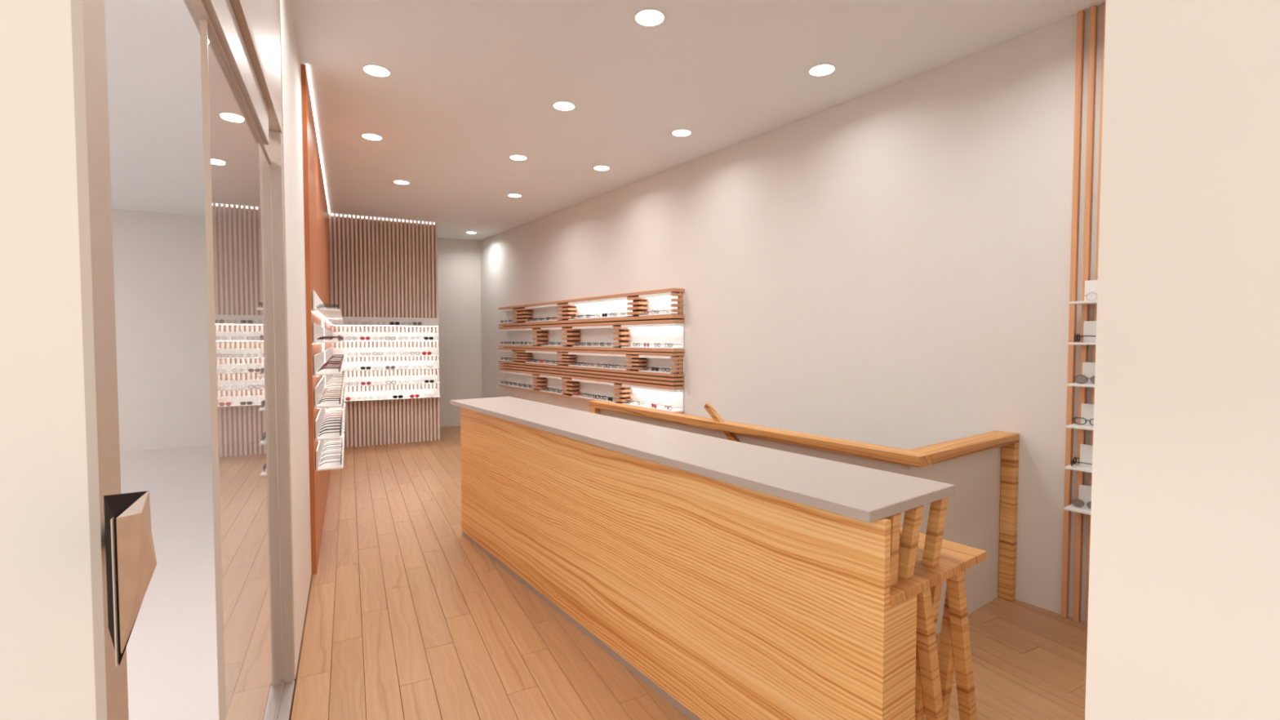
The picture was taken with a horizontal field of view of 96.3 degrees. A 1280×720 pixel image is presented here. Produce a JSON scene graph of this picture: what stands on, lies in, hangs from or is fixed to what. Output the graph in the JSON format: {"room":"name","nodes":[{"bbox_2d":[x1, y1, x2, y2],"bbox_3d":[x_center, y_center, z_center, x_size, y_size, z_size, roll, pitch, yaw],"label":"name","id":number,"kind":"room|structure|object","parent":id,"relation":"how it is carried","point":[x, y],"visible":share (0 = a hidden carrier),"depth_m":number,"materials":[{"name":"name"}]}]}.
{"room":"shop","nodes":[
{"label":"shop","id":0,"kind":"room"},
{"bbox_2d":[0,0,96,719],"bbox_3d":[-1.815,-0.119,0.332,2.270,3.414,0.086,-1,2,-27],"label":"wall","id":1,"kind":"structure","parent":0,"point":[47,665],"depth_m":0.79,"materials":[{"name":"beige paint"}]},
{"bbox_2d":[104,0,204,216],"bbox_3d":[-6.177,-1.990,3.413,7.153,0.100,9.484,-1,2,-27],"label":"ceiling","id":2,"kind":"structure","parent":0,"point":[153,46],"depth_m":4.50,"materials":[{"name":"white paint"}]},
{"bbox_2d":[111,208,211,451],"bbox_3d":[-6.184,-0.231,3.381,7.253,3.414,9.650,-1,2,-27],"label":"wall","id":3,"kind":"structure","parent":0,"point":[160,259],"depth_m":8.30,"materials":[{"name":"white paint"}]},
{"bbox_2d":[120,445,218,719],"bbox_3d":[-6.177,1.521,3.542,7.153,0.100,9.484,-1,2,-27],"label":"floor","id":4,"kind":"structure","parent":0,"point":[171,646],"depth_m":3.54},
{"bbox_2d":[279,0,311,679],"bbox_3d":[-3.451,-0.331,6.113,0.100,3.414,7.860,-1,2,-27],"label":"wall","id":5,"kind":"structure","parent":0,"point":[291,65],"depth_m":3.06,"materials":[{"name":"white paint"}]},
{"bbox_2d":[71,0,294,719],"bbox_3d":[-1.130,-0.166,1.617,0.153,3.414,2.263,-1,2,-27],"label":"door","id":6,"kind":"structure","parent":5,"relation":"in","point":[240,39],"depth_m":1.57,"materials":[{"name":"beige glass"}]},
{"bbox_2d":[301,63,331,574],"bbox_3d":[-3.347,-0.327,6.064,0.040,3.408,5.000,-1,2,-27],"label":"cladding","id":7,"kind":"object","parent":5,"relation":"attached to","point":[316,214],"depth_m":4.10,"materials":[{"name":"brown wood"}]},
{"bbox_2d":[312,289,342,318],"bbox_3d":[-2.563,-0.439,4.730,0.170,0.144,1.660,-1,2,-27],"label":"display shelf","id":8,"kind":"object","parent":7,"relation":"attached to","point":[322,313],"visible":0.99,"depth_m":4.31,"materials":[{"name":"white paint"}]},
{"bbox_2d":[315,303,338,309],"bbox_3d":[-2.236,-0.384,4.102,0.144,0.040,0.141,-1,2,-27],"label":"eyeglasses","id":9,"kind":"object","parent":8,"relation":"on","point":[337,305],"visible":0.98,"depth_m":4.13,"materials":[{"name":"grey"}]},
{"bbox_2d":[312,323,342,343],"bbox_3d":[-2.563,-0.213,4.739,0.170,0.144,1.660,-1,2,-27],"label":"display shelf","id":10,"kind":"object","parent":7,"relation":"attached to","point":[318,331],"visible":1,"depth_m":4.22,"materials":[{"name":"white paint"}]},
{"bbox_2d":[316,334,339,341],"bbox_3d":[-2.236,-0.158,4.110,0.143,0.042,0.141,-1,2,-27],"label":"eyeglasses","id":11,"kind":"object","parent":10,"relation":"on","point":[338,336],"visible":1,"depth_m":4.07,"materials":[{"name":"grey"}]},
{"bbox_2d":[313,351,342,376],"bbox_3d":[-2.563,0.013,4.747,0.170,0.144,1.660,-1,2,-27],"label":"display shelf","id":12,"kind":"object","parent":7,"relation":"attached to","point":[319,358],"visible":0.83,"depth_m":4.25,"materials":[{"name":"white paint"}]},
{"bbox_2d":[317,366,340,372],"bbox_3d":[-2.236,0.068,4.119,0.144,0.040,0.141,-1,2,-27],"label":"eyeglasses","id":13,"kind":"object","parent":12,"relation":"on","point":[339,367],"visible":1,"depth_m":4.09,"materials":[{"name":"grey"}]},
{"bbox_2d":[314,375,343,408],"bbox_3d":[-2.563,0.240,4.755,0.170,0.144,1.660,-1,2,-27],"label":"display shelf","id":14,"kind":"object","parent":7,"relation":"attached to","point":[319,388],"visible":0.85,"depth_m":4.33,"materials":[{"name":"white paint"}]},
{"bbox_2d":[317,396,341,404],"bbox_3d":[-2.236,0.294,4.127,0.145,0.044,0.143,-1,2,-27],"label":"eyeglasses","id":15,"kind":"object","parent":14,"relation":"on","point":[340,397],"visible":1,"depth_m":4.10,"materials":[{"name":"grey"}]},
{"bbox_2d":[320,395,341,400],"bbox_3d":[-2.314,0.289,4.280,0.143,0.040,0.141,-1,2,-27],"label":"eyeglasses","id":16,"kind":"object","parent":14,"relation":"on","point":[340,395],"visible":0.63,"depth_m":4.32,"materials":[{"name":"grey"}]},
{"bbox_2d":[322,389,342,395],"bbox_3d":[-2.548,0.272,4.739,0.143,0.042,0.141,-1,2,-27],"label":"eyeglasses","id":17,"kind":"object","parent":14,"relation":"on","point":[340,389],"visible":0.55,"depth_m":4.70,"materials":[{"name":"grey"}]},
{"bbox_2d":[324,385,342,389],"bbox_3d":[-2.782,0.255,5.199,0.144,0.040,0.141,-1,2,-27],"label":"eyeglasses","id":18,"kind":"object","parent":14,"relation":"on","point":[341,385],"visible":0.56,"depth_m":5.24,"materials":[{"name":"grey"}]},
{"bbox_2d":[315,408,343,440],"bbox_3d":[-2.563,0.468,4.764,0.170,0.144,1.660,-1,2,-27],"label":"display shelf","id":19,"kind":"object","parent":7,"relation":"attached to","point":[321,415],"visible":0.82,"depth_m":4.37,"materials":[{"name":"white paint"}]},
{"bbox_2d":[318,427,341,435],"bbox_3d":[-2.236,0.522,4.135,0.145,0.044,0.143,-1,2,-27],"label":"eyeglasses","id":20,"kind":"object","parent":19,"relation":"on","point":[340,432],"visible":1,"depth_m":4.12,"materials":[{"name":"grey"}]},
{"bbox_2d":[319,424,342,432],"bbox_3d":[-2.314,0.517,4.288,0.145,0.044,0.143,-1,2,-27],"label":"eyeglasses","id":21,"kind":"object","parent":19,"relation":"on","point":[340,424],"visible":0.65,"depth_m":4.32,"materials":[{"name":"grey"}]},
{"bbox_2d":[321,418,342,426],"bbox_3d":[-2.470,0.505,4.595,0.145,0.044,0.143,-1,2,-27],"label":"eyeglasses","id":22,"kind":"object","parent":19,"relation":"on","point":[341,419],"visible":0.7,"depth_m":4.62,"materials":[{"name":"grey"}]},
{"bbox_2d":[321,422,342,428],"bbox_3d":[-2.392,0.511,4.442,0.143,0.042,0.141,-1,2,-27],"label":"eyeglasses","id":23,"kind":"object","parent":19,"relation":"on","point":[340,423],"visible":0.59,"depth_m":4.47,"materials":[{"name":"grey"}]},
{"bbox_2d":[325,409,342,415],"bbox_3d":[-2.782,0.483,5.207,0.143,0.040,0.141,-1,2,-27],"label":"eyeglasses","id":24,"kind":"object","parent":19,"relation":"on","point":[342,410],"visible":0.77,"depth_m":5.23,"materials":[{"name":"grey"}]},
{"bbox_2d":[315,432,344,471],"bbox_3d":[-2.563,0.679,4.771,0.170,0.144,1.660,-1,2,-27],"label":"display shelf","id":25,"kind":"object","parent":7,"relation":"attached to","point":[331,465],"visible":0.61,"depth_m":4.37,"materials":[{"name":"white paint"}]},
{"bbox_2d":[319,456,342,466],"bbox_3d":[-2.236,0.734,4.143,0.143,0.042,0.141,-1,2,-27],"label":"eyeglasses","id":26,"kind":"object","parent":25,"relation":"on","point":[340,457],"visible":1,"depth_m":4.12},
{"bbox_2d":[320,451,342,460],"bbox_3d":[-2.331,0.727,4.330,0.143,0.042,0.141,-1,2,-27],"label":"eyeglasses","id":27,"kind":"object","parent":25,"relation":"on","point":[341,451],"visible":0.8,"depth_m":4.33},
{"bbox_2d":[322,443,342,450],"bbox_3d":[-2.522,0.714,4.704,0.144,0.040,0.141,-1,2,-27],"label":"eyeglasses","id":28,"kind":"object","parent":25,"relation":"on","point":[339,443],"visible":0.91,"depth_m":4.69,"materials":[{"name":"grey"}]},
{"bbox_2d":[323,304,344,324],"bbox_3d":[-3.639,-0.516,6.841,0.170,0.144,2.800,-1,2,-27],"label":"display shelf","id":29,"kind":"object","parent":7,"relation":"attached to","point":[331,321],"visible":0.62,"depth_m":6.36,"materials":[{"name":"white paint"}]},
{"bbox_2d":[324,346,344,364],"bbox_3d":[-3.639,-0.065,6.857,0.170,0.144,2.800,-1,2,-27],"label":"display shelf","id":30,"kind":"object","parent":7,"relation":"attached to","point":[327,353],"visible":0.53,"depth_m":6.57,"materials":[{"name":"white paint"}]},
{"bbox_2d":[324,327,344,341],"bbox_3d":[-3.639,-0.290,6.849,0.170,0.144,2.800,-1,2,-27],"label":"display shelf","id":31,"kind":"object","parent":7,"relation":"attached to","point":[327,332],"visible":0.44,"depth_m":6.43,"materials":[{"name":"white paint"}]},
{"bbox_2d":[324,372,345,388],"bbox_3d":[-3.639,0.162,6.866,0.170,0.144,2.800,-1,2,-27],"label":"display shelf","id":32,"kind":"object","parent":7,"relation":"attached to","point":[339,378],"visible":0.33,"depth_m":6.32,"materials":[{"name":"white paint"}]},
{"bbox_2d":[325,387,345,411],"bbox_3d":[-3.639,0.390,6.874,0.170,0.144,2.800,-1,2,-27],"label":"display shelf","id":33,"kind":"object","parent":7,"relation":"attached to","point":[344,394],"visible":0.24,"depth_m":5.75,"materials":[{"name":"white paint"}]},
{"bbox_2d":[329,403,345,431],"bbox_3d":[-3.639,0.602,6.882,0.170,0.144,2.800,-1,2,-27],"label":"display shelf","id":34,"kind":"object","parent":7,"relation":"attached to","point":[344,403],"visible":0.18,"depth_m":6.68,"materials":[{"name":"white paint"}]},
{"bbox_2d":[328,215,431,330],"bbox_3d":[-3.888,-0.428,8.750,1.515,3.414,0.140,-1,2,-27],"label":"wall partition","id":35,"kind":"structure","parent":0,"point":[335,215],"depth_m":8.33,"materials":[{"name":"white paint"}]},
{"bbox_2d":[328,213,439,447],"bbox_3d":[-3.831,-0.424,8.672,1.483,3.412,0.050,-1,2,-27],"label":"cladding","id":36,"kind":"object","parent":35,"relation":"attached to","point":[380,268],"depth_m":8.66,"materials":[{"name":"wood"}]},
{"bbox_2d":[332,332,439,341],"bbox_3d":[-3.780,-0.352,8.588,1.475,0.130,0.150,-1,2,-27],"label":"display shelf","id":37,"kind":"object","parent":36,"relation":"attached to","point":[406,335],"visible":0.76,"depth_m":8.64,"materials":[{"name":"white paint"}]},
{"bbox_2d":[359,336,370,340],"bbox_3d":[-4.064,-0.321,8.469,0.149,0.053,0.152,-1,2,-27],"label":"eyeglasses","id":38,"kind":"object","parent":37,"relation":"on","point":[362,338],"visible":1,"depth_m":8.40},
{"bbox_2d":[422,337,433,339],"bbox_3d":[-3.280,-0.335,8.868,0.150,0.045,0.152,-1,2,-27],"label":"eyeglasses","id":39,"kind":"object","parent":37,"relation":"on","point":[424,338],"visible":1,"depth_m":8.80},
{"bbox_2d":[332,346,439,356],"bbox_3d":[-3.780,-0.122,8.597,1.475,0.130,0.150,-1,2,-27],"label":"display shelf","id":40,"kind":"object","parent":36,"relation":"attached to","point":[434,350],"visible":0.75,"depth_m":8.61,"materials":[{"name":"white paint"}]},
{"bbox_2d":[422,351,431,355],"bbox_3d":[-3.306,-0.105,8.863,0.149,0.053,0.152,-1,2,-27],"label":"eyeglasses","id":41,"kind":"object","parent":40,"relation":"on","point":[423,353],"visible":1,"depth_m":8.80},
{"bbox_2d":[332,316,439,326],"bbox_3d":[-3.780,-0.576,8.580,1.475,0.130,0.150,-1,2,-27],"label":"display shelf","id":42,"kind":"object","parent":36,"relation":"attached to","point":[425,322],"visible":0.72,"depth_m":8.62,"materials":[{"name":"white paint"}]},
{"bbox_2d":[388,321,399,324],"bbox_3d":[-3.706,-0.551,8.643,0.150,0.045,0.152,-1,2,-27],"label":"eyeglasses","id":43,"kind":"object","parent":42,"relation":"on","point":[390,322],"visible":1,"depth_m":8.57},
{"bbox_2d":[411,321,422,325],"bbox_3d":[-3.425,-0.556,8.787,0.149,0.053,0.151,-1,2,-27],"label":"eyeglasses","id":44,"kind":"object","parent":42,"relation":"on","point":[419,323],"visible":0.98,"depth_m":8.73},
{"bbox_2d":[342,360,440,371],"bbox_3d":[-3.780,0.085,8.604,1.475,0.130,0.150,-1,2,-27],"label":"display shelf","id":45,"kind":"object","parent":36,"relation":"attached to","point":[377,366],"visible":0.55,"depth_m":8.67,"materials":[{"name":"white paint"}]},
{"bbox_2d":[360,366,371,369],"bbox_3d":[-4.064,0.116,8.485,0.150,0.045,0.152,-1,2,-27],"label":"eyeglasses","id":46,"kind":"object","parent":45,"relation":"on","point":[362,367],"visible":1,"depth_m":8.42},
{"bbox_2d":[384,365,395,368],"bbox_3d":[-3.769,0.111,8.635,0.149,0.053,0.151,-1,2,-27],"label":"eyeglasses","id":47,"kind":"object","parent":45,"relation":"on","point":[386,366],"visible":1,"depth_m":8.57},
{"bbox_2d":[343,374,440,386],"bbox_3d":[-3.780,0.311,8.613,1.475,0.130,0.150,-1,2,-27],"label":"display shelf","id":48,"kind":"object","parent":36,"relation":"attached to","point":[399,379],"visible":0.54,"depth_m":8.67,"materials":[{"name":"white paint"}]},
{"bbox_2d":[360,381,371,385],"bbox_3d":[-4.064,0.342,8.493,0.149,0.053,0.152,-1,2,-27],"label":"eyeglasses","id":49,"kind":"object","parent":48,"relation":"on","point":[368,383],"visible":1,"depth_m":8.43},
{"bbox_2d":[423,379,434,382],"bbox_3d":[-3.280,0.327,8.893,0.150,0.045,0.152,-1,2,-27],"label":"eyeglasses","id":50,"kind":"object","parent":48,"relation":"on","point":[430,380],"visible":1,"depth_m":8.83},
{"bbox_2d":[344,388,440,401],"bbox_3d":[-3.780,0.527,8.621,1.475,0.128,0.150,-1,2,-27],"label":"display shelf","id":51,"kind":"object","parent":36,"relation":"attached to","point":[388,393],"visible":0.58,"depth_m":8.67,"materials":[{"name":"white paint"}]},
{"bbox_2d":[392,395,403,398],"bbox_3d":[-3.681,0.553,8.696,0.150,0.045,0.152,-1,2,-27],"label":"eyeglasses","id":52,"kind":"object","parent":51,"relation":"on","point":[394,396],"visible":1,"depth_m":8.63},
{"bbox_2d":[408,394,419,397],"bbox_3d":[-3.470,0.549,8.804,0.149,0.053,0.152,-1,2,-27],"label":"eyeglasses","id":53,"kind":"object","parent":51,"relation":"on","point":[411,395],"visible":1,"depth_m":8.74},
{"bbox_2d":[437,237,481,426],"bbox_3d":[-4.093,-0.482,10.232,2.720,3.414,0.120,-1,2,-22],"label":"wall","id":54,"kind":"structure","parent":0,"point":[459,260],"depth_m":10.47,"materials":[{"name":"white paint"}]},
{"bbox_2d":[288,426,1087,719],"bbox_3d":[-0.931,1.451,5.740,4.551,0.120,12.173,-1,2,-27],"label":"floor","id":55,"kind":"structure","parent":0,"point":[406,618],"depth_m":3.08,"materials":[{"name":"brown wood"}]},
{"bbox_2d":[449,396,986,719],"bbox_3d":[-0.136,0.926,3.402,0.739,1.100,3.790,-2,3,-36],"label":"counter","id":56,"kind":"object","parent":55,"relation":"on","point":[736,580],"depth_m":2.24,"materials":[{"name":"brown wood"}]},
{"bbox_2d":[449,396,955,523],"bbox_3d":[-0.237,0.396,3.329,0.514,0.035,3.758,-2,3,-36],"label":"countertop","id":57,"kind":"structure","parent":56,"relation":"on","point":[867,495],"depth_m":2.32,"materials":[{"name":"stone"}]},
{"bbox_2d":[289,0,1106,240],"bbox_3d":[-0.964,-2.096,6.031,4.322,0.120,11.844,-1,2,-27],"label":"ceiling","id":58,"kind":"structure","parent":0,"point":[472,86],"depth_m":4.02,"materials":[{"name":"white paint"}]},
{"bbox_2d":[306,63,329,213],"bbox_3d":[-3.338,-2.030,6.018,0.010,0.010,5.020,-1,2,-27],"label":"led strip","id":59,"kind":"object","parent":58,"relation":"attached to","point":[307,67],"visible":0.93,"depth_m":4.84,"materials":[{"name":"plastic"}]},
{"bbox_2d":[360,133,382,140],"bbox_3d":[-2.401,-2.000,5.132,0.176,0.007,0.176,-1,2,-27],"label":"recessed light","id":60,"kind":"object","parent":58,"relation":"in","point":[371,136],"visible":1,"depth_m":5.12,"materials":[{"name":"white paint"}]},
{"bbox_2d":[362,63,391,77],"bbox_3d":[-1.778,-1.954,3.869,0.176,0.007,0.176,-1,2,-27],"label":"recessed light","id":61,"kind":"object","parent":58,"relation":"in","point":[375,70],"visible":1,"depth_m":3.86,"materials":[{"name":"white paint"}]},
{"bbox_2d":[393,179,409,184],"bbox_3d":[-2.758,-2.055,6.626,0.176,0.007,0.176,-1,2,-27],"label":"recessed light","id":62,"kind":"object","parent":58,"relation":"in","point":[397,181],"visible":1,"depth_m":6.62,"materials":[{"name":"white paint"}]},
{"bbox_2d":[507,193,521,197],"bbox_3d":[-1.581,-2.077,7.236,0.176,0.007,0.176,-1,2,-27],"label":"recessed light","id":63,"kind":"object","parent":58,"relation":"in","point":[513,195],"visible":1,"depth_m":7.22,"materials":[{"name":"white paint"}]},
{"bbox_2d":[509,154,527,160],"bbox_3d":[-1.214,-2.021,5.720,0.176,0.007,0.176,-1,2,-27],"label":"recessed light","id":64,"kind":"object","parent":58,"relation":"in","point":[514,157],"visible":1,"depth_m":5.70,"materials":[{"name":"white paint"}]},
{"bbox_2d":[552,100,575,111],"bbox_3d":[-0.591,-1.975,4.453,0.176,0.007,0.176,-1,2,-27],"label":"recessed light","id":65,"kind":"object","parent":58,"relation":"in","point":[562,105],"visible":1,"depth_m":4.44,"materials":[{"name":"white paint"}]},
{"bbox_2d":[593,164,609,170],"bbox_3d":[-0.407,-2.034,6.068,0.176,0.007,0.176,-1,2,-27],"label":"recessed light","id":66,"kind":"object","parent":58,"relation":"in","point":[600,167],"visible":1,"depth_m":6.05,"materials":[{"name":"white paint"}]},
{"bbox_2d":[634,8,665,26],"bbox_3d":[0.055,-1.930,3.228,0.176,0.007,0.176,-1,2,-27],"label":"recessed light","id":67,"kind":"object","parent":58,"relation":"in","point":[649,17],"visible":1,"depth_m":3.23,"materials":[{"name":"white paint"}]},
{"bbox_2d":[671,128,691,136],"bbox_3d":[0.366,-1.996,5.032,0.176,0.007,0.176,-1,2,-27],"label":"recessed light","id":68,"kind":"object","parent":58,"relation":"in","point":[677,132],"visible":1,"depth_m":5.02,"materials":[{"name":"white paint"}]},
{"bbox_2d":[808,62,835,76],"bbox_3d":[1.225,-1.953,3.858,0.176,0.007,0.176,-1,2,-27],"label":"recessed light","id":69,"kind":"object","parent":58,"relation":"in","point":[820,69],"visible":1,"depth_m":3.85,"materials":[{"name":"white paint"}]},
{"bbox_2d":[480,4,1103,622],"bbox_3d":[0.130,0.453,6.563,0.120,5.014,11.800,-2,3,-36],"label":"wall","id":70,"kind":"structure","parent":0,"point":[888,266],"depth_m":4.15,"materials":[{"name":"white paint"}]},
{"bbox_2d":[498,288,684,413],"bbox_3d":[-0.949,-0.155,7.784,0.150,1.304,4.580,-2,3,-36],"label":"display unit","id":71,"kind":"object","parent":70,"relation":"attached to","point":[631,383],"visible":0.99,"depth_m":7.09,"materials":[{"name":"brown wood"}]},
{"bbox_2d":[498,344,537,346],"bbox_3d":[-1.933,-0.238,9.113,0.133,0.014,1.268,-2,3,-36],"label":"niche shelf","id":72,"kind":"object","parent":71,"relation":"attached to","point":[499,344],"depth_m":8.97,"materials":[{"name":"white paint"}]},
{"bbox_2d":[499,383,537,389],"bbox_3d":[-1.936,0.420,9.141,0.133,0.014,1.258,-2,3,-36],"label":"niche shelf","id":73,"kind":"object","parent":71,"relation":"attached to","point":[514,386],"depth_m":9.07,"materials":[{"name":"white paint"}]},
{"bbox_2d":[524,320,562,322],"bbox_3d":[-1.395,-0.566,8.366,0.133,0.014,1.028,-2,3,-36],"label":"niche shelf","id":74,"kind":"object","parent":71,"relation":"attached to","point":[531,321],"depth_m":8.25,"materials":[{"name":"white paint"}]},
{"bbox_2d":[525,361,562,364],"bbox_3d":[-1.398,0.047,8.393,0.133,0.014,1.018,-2,3,-36],"label":"niche shelf","id":75,"kind":"object","parent":71,"relation":"attached to","point":[526,362],"depth_m":8.37,"materials":[{"name":"white paint"}]},
{"bbox_2d":[539,389,566,394],"bbox_3d":[-1.218,0.456,8.162,0.133,0.014,0.668,-2,3,-36],"label":"niche shelf","id":76,"kind":"object","parent":71,"relation":"attached to","point":[544,391],"depth_m":8.16,"materials":[{"name":"white paint"}]},
{"bbox_2d":[541,345,567,346],"bbox_3d":[-1.200,-0.202,8.113,0.133,0.014,0.628,-2,3,-36],"label":"niche shelf","id":77,"kind":"object","parent":71,"relation":"attached to","point":[541,345],"depth_m":8.00,"materials":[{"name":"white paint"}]},
{"bbox_2d":[572,345,618,347],"bbox_3d":[-0.556,-0.170,7.235,0.133,0.014,0.968,-2,3,-36],"label":"niche shelf","id":78,"kind":"object","parent":71,"relation":"attached to","point":[574,346],"depth_m":7.21,"materials":[{"name":"white paint"}]},
{"bbox_2d":[572,394,619,402],"bbox_3d":[-0.556,0.489,7.259,0.133,0.014,1.008,-2,3,-36],"label":"niche shelf","id":79,"kind":"object","parent":71,"relation":"attached to","point":[579,397],"depth_m":7.27,"materials":[{"name":"white paint"}]},
{"bbox_2d":[568,364,631,370],"bbox_3d":[-0.509,0.092,7.180,0.133,0.014,1.348,-2,3,-36],"label":"niche shelf","id":80,"kind":"object","parent":71,"relation":"attached to","point":[619,367],"depth_m":7.13,"materials":[{"name":"white paint"}]},
{"bbox_2d":[568,315,632,319],"bbox_3d":[-0.503,-0.522,7.149,0.133,0.014,1.368,-2,3,-36],"label":"niche shelf","id":81,"kind":"object","parent":71,"relation":"attached to","point":[608,317],"depth_m":7.02,"materials":[{"name":"white paint"}]},
{"bbox_2d":[643,342,659,346],"bbox_3d":[0.129,-0.167,6.320,0.143,0.048,0.141,-1,2,-30],"label":"eyeglasses","id":82,"kind":"object","parent":71,"relation":"on","point":[645,344],"visible":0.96,"depth_m":6.28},
{"bbox_2d":[621,346,683,348],"bbox_3d":[0.115,-0.136,6.320,0.133,0.014,0.958,-2,3,-36],"label":"niche shelf","id":83,"kind":"object","parent":71,"relation":"attached to","point":[621,347],"depth_m":6.18,"materials":[{"name":"white paint"}]},
{"bbox_2d":[622,402,683,412],"bbox_3d":[0.121,0.523,6.336,0.133,0.014,0.938,-2,3,-36],"label":"niche shelf","id":84,"kind":"object","parent":71,"relation":"attached to","point":[648,405],"depth_m":6.29,"materials":[{"name":"white paint"}]},
{"bbox_2d":[651,367,660,371],"bbox_3d":[0.215,0.096,6.213,0.143,0.042,0.141,-1,3,-35],"label":"eyeglasses","id":85,"kind":"object","parent":71,"relation":"on","point":[652,368],"visible":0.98,"depth_m":6.16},
{"bbox_2d":[638,369,677,373],"bbox_3d":[0.205,0.127,6.207,0.133,0.014,0.561,-2,3,-36],"label":"niche shelf","id":86,"kind":"object","parent":71,"relation":"attached to","point":[641,371],"depth_m":6.20,"materials":[{"name":"white paint"}]},
{"bbox_2d":[651,403,665,408],"bbox_3d":[0.212,0.496,6.229,0.143,0.050,0.141,-1,2,-22],"label":"eyeglasses","id":87,"kind":"object","parent":71,"relation":"on","point":[652,404],"visible":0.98,"depth_m":6.19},
{"bbox_2d":[638,313,678,316],"bbox_3d":[0.205,-0.486,6.185,0.133,0.014,0.561,-2,3,-36],"label":"niche shelf","id":88,"kind":"object","parent":71,"relation":"attached to","point":[642,314],"depth_m":6.10,"materials":[{"name":"white paint"}]},
{"bbox_2d":[653,342,671,346],"bbox_3d":[0.242,-0.162,6.165,0.144,0.040,0.141,-1,2,-28],"label":"eyeglasses","id":89,"kind":"object","parent":71,"relation":"on","point":[655,343],"visible":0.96,"depth_m":6.13,"materials":[{"name":"grey"}]},
{"bbox_2d":[664,342,681,346],"bbox_3d":[0.351,-0.156,6.017,0.143,0.042,0.141,-1,3,-34],"label":"eyeglasses","id":90,"kind":"object","parent":71,"relation":"on","point":[665,343],"visible":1,"depth_m":5.99,"materials":[{"name":"grey"}]},
{"bbox_2d":[664,405,682,410],"bbox_3d":[0.353,0.502,6.039,0.143,0.042,0.141,-1,2,-31],"label":"eyeglasses","id":91,"kind":"object","parent":71,"relation":"on","point":[666,406],"visible":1,"depth_m":6.01,"materials":[{"name":"grey"}]},
{"bbox_2d":[1061,1,1106,625],"bbox_3d":[2.585,-0.219,3.054,0.036,3.412,0.490,-2,3,-36],"label":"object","id":92,"kind":"object","parent":70,"relation":"attached to","point":[1093,10],"visible":0.35,"depth_m":3.20,"materials":[{"name":"orange wood"}]},
{"bbox_2d":[1063,484,1091,515],"bbox_3d":[2.552,0.770,2.995,0.130,0.130,0.525,-2,3,-36],"label":"display shelf","id":93,"kind":"object","parent":92,"relation":"attached to","point":[1085,491],"visible":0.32,"depth_m":3.17,"materials":[{"name":"white paint"}]},
{"bbox_2d":[1070,497,1091,508],"bbox_3d":[2.494,0.791,3.190,0.141,0.048,0.138,-2,3,-43],"label":"eyeglasses","id":94,"kind":"object","parent":93,"relation":"on","point":[1077,503],"visible":0.63,"depth_m":3.16,"materials":[{"name":"glass"}]},
{"bbox_2d":[1064,444,1093,472],"bbox_3d":[2.552,0.542,2.986,0.130,0.130,0.525,-2,3,-36],"label":"display shelf","id":95,"kind":"object","parent":92,"relation":"attached to","point":[1086,451],"visible":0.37,"depth_m":3.17,"materials":[{"name":"white paint"}]},
{"bbox_2d":[1070,457,1092,466],"bbox_3d":[2.452,0.565,3.131,0.141,0.040,0.144,-2,3,-43],"label":"eyeglasses","id":96,"kind":"object","parent":95,"relation":"on","point":[1074,460],"visible":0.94,"depth_m":3.15,"materials":[{"name":"grey"}]},
{"bbox_2d":[1066,403,1093,430],"bbox_3d":[2.552,0.314,2.978,0.130,0.130,0.525,-2,3,-36],"label":"display shelf","id":97,"kind":"object","parent":92,"relation":"attached to","point":[1086,410],"visible":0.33,"depth_m":3.16,"materials":[{"name":"white paint"}]},
{"bbox_2d":[1072,417,1093,425],"bbox_3d":[2.494,0.335,3.173,0.144,0.040,0.141,-2,3,-43],"label":"eyeglasses","id":98,"kind":"object","parent":97,"relation":"on","point":[1086,420],"visible":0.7,"depth_m":3.14,"materials":[{"name":"grey"}]},
{"bbox_2d":[1066,361,1095,387],"bbox_3d":[2.552,0.084,2.970,0.130,0.130,0.525,-2,3,-36],"label":"display shelf","id":99,"kind":"object","parent":92,"relation":"attached to","point":[1088,368],"visible":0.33,"depth_m":3.15,"materials":[{"name":"white paint"}]},
{"bbox_2d":[1073,374,1094,384],"bbox_3d":[2.494,0.105,3.165,0.143,0.050,0.141,-2,3,-43],"label":"eyeglasses","id":100,"kind":"object","parent":99,"relation":"on","point":[1081,379],"visible":0.67,"depth_m":3.14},
{"bbox_2d":[1068,320,1096,344],"bbox_3d":[2.552,-0.143,2.961,0.130,0.130,0.525,-2,3,-36],"label":"display shelf","id":101,"kind":"object","parent":92,"relation":"attached to","point":[1089,326],"visible":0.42,"depth_m":3.15,"materials":[{"name":"white paint"}]},
{"bbox_2d":[1073,333,1096,342],"bbox_3d":[2.451,-0.120,3.107,0.143,0.044,0.145,-2,3,-43],"label":"eyeglasses","id":102,"kind":"object","parent":101,"relation":"on","point":[1076,336],"visible":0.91,"depth_m":3.12,"materials":[{"name":"grey"}]},
{"bbox_2d":[1069,280,1097,304],"bbox_3d":[2.552,-0.365,2.953,0.130,0.130,0.525,-2,3,-36],"label":"display shelf","id":103,"kind":"object","parent":92,"relation":"attached to","point":[1091,286],"visible":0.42,"depth_m":3.14,"materials":[{"name":"white paint"}]},
{"bbox_2d":[600,408,1001,634],"bbox_3d":[0.930,1.701,4.473,1.111,2.472,2.990,-2,3,-36],"label":"wall","id":104,"kind":"structure","parent":0,"point":[972,517],"depth_m":3.35,"materials":[{"name":"white paint"}]},
{"bbox_2d":[588,400,1019,601],"bbox_3d":[0.917,0.867,4.408,1.170,1.144,3.110,-2,3,-36],"label":"handrail","id":105,"kind":"object","parent":104,"relation":"attached to","point":[922,456],"visible":0.85,"depth_m":3.48,"materials":[{"name":"brown wood"}]},
{"bbox_2d":[1084,0,1279,719],"bbox_3d":[2.355,-0.143,0.969,3.080,3.414,1.397,-1,2,-27],"label":"wall","id":106,"kind":"structure","parent":0,"point":[1184,620],"depth_m":0.77,"materials":[{"name":"beige paint"}]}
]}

